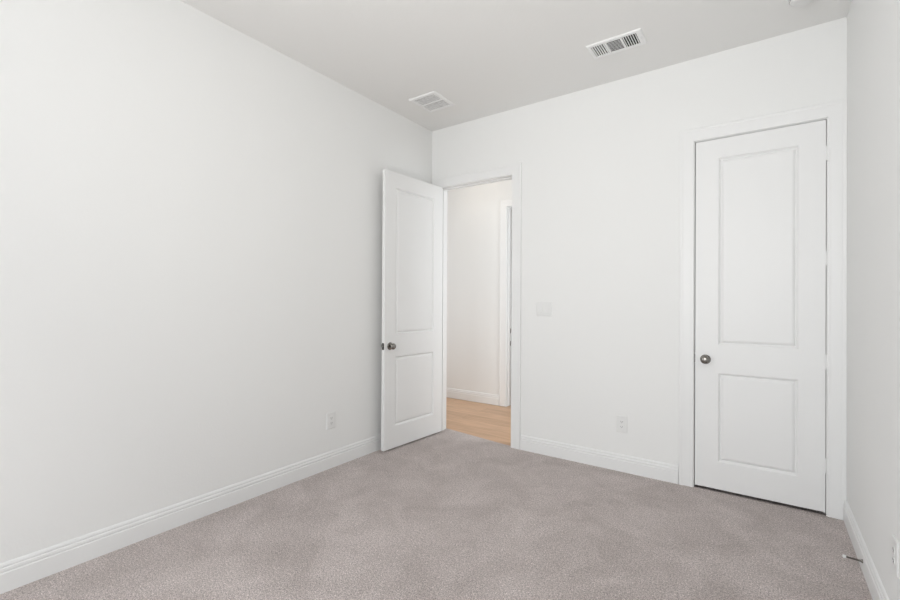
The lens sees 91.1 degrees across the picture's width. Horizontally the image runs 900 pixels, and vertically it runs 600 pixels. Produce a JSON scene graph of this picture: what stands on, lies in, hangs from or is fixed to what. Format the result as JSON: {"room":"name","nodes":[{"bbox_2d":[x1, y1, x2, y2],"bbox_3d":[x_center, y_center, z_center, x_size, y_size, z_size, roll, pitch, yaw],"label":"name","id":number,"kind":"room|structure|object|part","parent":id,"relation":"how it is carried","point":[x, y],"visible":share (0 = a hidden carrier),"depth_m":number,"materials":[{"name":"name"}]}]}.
{"room":"empty bedroom","nodes":[
{"label":"empty bedroom","id":0,"kind":"room"},
{"bbox_2d":[0,0,431,562],"bbox_3d":[-2.357,-0.195,1.568,0.120,3.112,7.320,0,0,35],"label":"wall","id":1,"kind":"structure","parent":0,"point":[191,209],"depth_m":2.52,"materials":[{"name":"white paint"}]},
{"bbox_2d":[0,434,380,593],"bbox_3d":[-2.275,1.236,1.572,0.014,0.130,7.200,0,0,35],"label":"baseboard","id":2,"kind":"structure","parent":1,"relation":"attached to","point":[15,573],"depth_m":2.48,"materials":[{"name":"white paint"}]},
{"bbox_2d":[327,411,334,429],"bbox_3d":[-0.933,0.946,3.466,0.009,0.128,0.084,0,0,35],"label":"wall outlet","id":3,"kind":"object","parent":1,"relation":"attached to","point":[330,416],"visible":1,"depth_m":3.46,"materials":[{"name":"white plastic"}]},
{"bbox_2d":[381,169,442,450],"bbox_3d":[-0.332,0.089,4.122,0.150,2.434,0.808,0,0,38],"label":"door","id":4,"kind":"structure","parent":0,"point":[412,217],"depth_m":4.07,"materials":[{"name":"white paint"}]},
{"bbox_3d":[-0.502,0.402,3.834,0.057,0.066,0.066,0,0,38],"label":"knob","id":5,"kind":"part","parent":4,"relation":"part of","materials":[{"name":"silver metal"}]},
{"bbox_2d":[0,397,872,599],"bbox_3d":[-0.534,1.345,2.654,5.001,0.060,11.220,0,0,35],"label":"floor","id":6,"kind":"structure","parent":0,"point":[447,514],"depth_m":2.41,"materials":[{"name":"beige carpet"}]},
{"bbox_2d":[446,180,511,394],"bbox_3d":[0.768,-0.162,5.564,3.750,3.112,0.115,0,0,35],"label":"wall","id":7,"kind":"structure","parent":0,"point":[473,212],"depth_m":5.81,"materials":[{"name":"white paint"}]},
{"bbox_2d":[499,198,511,406],"bbox_3d":[1.059,0.035,5.346,0.972,2.600,0.131,0,0,35],"label":"door frame","id":8,"kind":"structure","parent":7,"relation":"attached to","point":[505,212],"depth_m":5.55,"materials":[{"name":"white paint"}]},
{"bbox_2d":[511,227,511,272],"bbox_3d":[2.240,-0.145,7.637,3.950,3.112,0.100,0,0,35],"label":"wall","id":9,"kind":"structure","parent":0,"point":[511,227],"depth_m":8.35,"materials":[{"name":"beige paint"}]},
{"bbox_2d":[180,0,851,130],"bbox_3d":[-1.002,-1.798,0.619,3.420,0.100,7.320,0,0,35],"label":"ceiling","id":10,"kind":"structure","parent":0,"point":[485,57],"depth_m":2.90,"materials":[{"name":"white paint"}]},
{"bbox_2d":[409,91,454,112],"bbox_3d":[-0.155,-1.726,3.858,0.280,0.008,0.308,0,0,35],"label":"ceiling vent","id":11,"kind":"object","parent":10,"relation":"in","point":[432,101],"visible":1,"depth_m":3.85,"materials":[{"name":"white metal"}]},
{"bbox_2d":[586,28,646,58],"bbox_3d":[1.123,-1.720,2.983,0.353,0.013,0.196,0,0,35],"label":"ceiling vent","id":12,"kind":"object","parent":10,"relation":"in","point":[634,38],"visible":1,"depth_m":2.97,"materials":[{"name":"white metal"}]},
{"bbox_2d":[788,0,812,6],"bbox_3d":[1.996,-1.703,2.494,0.142,0.042,0.142,0,0,35],"label":"smoke detector","id":13,"kind":"object","parent":10,"relation":"attached to","point":[794,3],"visible":1,"depth_m":2.51,"materials":[{"name":"white plastic"}]},
{"bbox_2d":[432,17,846,515],"bbox_3d":[1.092,-0.168,3.679,3.300,3.112,0.115,0,0,35],"label":"wall","id":14,"kind":"structure","parent":0,"point":[601,163],"depth_m":3.46,"materials":[{"name":"white paint"}]},
{"bbox_2d":[432,163,521,449],"bbox_3d":[0.260,0.052,4.267,0.997,2.548,0.147,0,0,35],"label":"door frame","id":15,"kind":"structure","parent":14,"relation":"attached to","point":[515,170],"depth_m":3.97,"materials":[{"name":"white paint"}]},
{"bbox_3d":[0.298,0.052,4.321,0.997,2.548,0.016,0,0,35],"label":"casing","id":16,"kind":"part","parent":15,"relation":"part of","materials":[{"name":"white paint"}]},
{"bbox_2d":[536,302,551,315],"bbox_3d":[0.806,0.077,3.801,0.138,0.124,0.012,0,0,35],"label":"light switch","id":17,"kind":"object","parent":14,"relation":"attached to","point":[542,308],"visible":1,"depth_m":3.80,"materials":[{"name":"white plastic"}]},
{"bbox_2d":[520,435,677,483],"bbox_3d":[1.138,1.262,3.555,1.256,0.130,0.014,0,0,35],"label":"baseboard","id":18,"kind":"structure","parent":14,"relation":"attached to","point":[647,468],"depth_m":3.50,"materials":[{"name":"white paint"}]},
{"bbox_2d":[616,415,627,432],"bbox_3d":[1.332,0.963,3.423,0.084,0.128,0.009,0,0,35],"label":"wall outlet","id":19,"kind":"object","parent":14,"relation":"attached to","point":[621,421],"visible":1,"depth_m":3.42,"materials":[{"name":"white plastic"}]},
{"bbox_2d":[694,120,828,511],"bbox_3d":[2.036,0.096,2.923,0.737,2.430,0.092,0,0,35],"label":"door","id":20,"kind":"structure","parent":14,"relation":"in","point":[761,360],"depth_m":2.92,"materials":[{"name":"white paint"}]},
{"bbox_3d":[1.780,0.416,3.081,0.066,0.066,0.057,0,0,35],"label":"knob","id":21,"kind":"part","parent":20,"relation":"part of","materials":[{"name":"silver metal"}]},
{"bbox_2d":[679,99,846,519],"bbox_3d":[2.062,0.056,2.978,0.907,2.548,0.131,0,0,35],"label":"door frame","id":22,"kind":"structure","parent":14,"relation":"attached to","point":[835,111],"depth_m":2.72,"materials":[{"name":"white paint"}]},
{"bbox_2d":[847,0,899,599],"bbox_3d":[0.566,-0.186,-0.017,0.120,3.112,8.120,0,0,35],"label":"wall","id":23,"kind":"structure","parent":0,"point":[873,26],"depth_m":2.01,"materials":[{"name":"white paint"}]},
{"bbox_2d":[842,554,862,562],"bbox_3d":[1.975,1.269,2.167,0.075,0.019,0.019,0,0,35],"label":"door stop","id":24,"kind":"object","parent":23,"relation":"attached to","point":[843,555],"visible":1,"depth_m":2.16,"materials":[{"name":"grey metal"}]},
{"bbox_2d":[843,500,888,599],"bbox_3d":[0.302,1.242,-0.269,0.014,0.130,7.181,0,0,35],"label":"baseboard","id":25,"kind":"structure","parent":23,"relation":"attached to","point":[874,583],"depth_m":2.13,"materials":[{"name":"white paint"}]},
{"bbox_2d":[892,534,898,577],"bbox_3d":[1.682,0.966,1.670,0.009,0.128,0.084,0,0,35],"label":"wall outlet","id":26,"kind":"object","parent":23,"relation":"attached to","point":[895,545],"visible":1,"depth_m":1.65,"materials":[{"name":"white plastic"}]},
{"bbox_3d":[0.157,-0.160,6.663,1.680,3.112,3.900,0,0,35],"label":"wall","id":27,"kind":"structure","parent":0,"visible":0},
{"bbox_2d":[446,388,498,405],"bbox_3d":[-0.093,1.267,6.084,1.750,0.130,0.014,0,0,35],"label":"baseboard","id":28,"kind":"structure","parent":27,"relation":"attached to","point":[486,398],"depth_m":5.80,"materials":[{"name":"white paint"}]}
]}

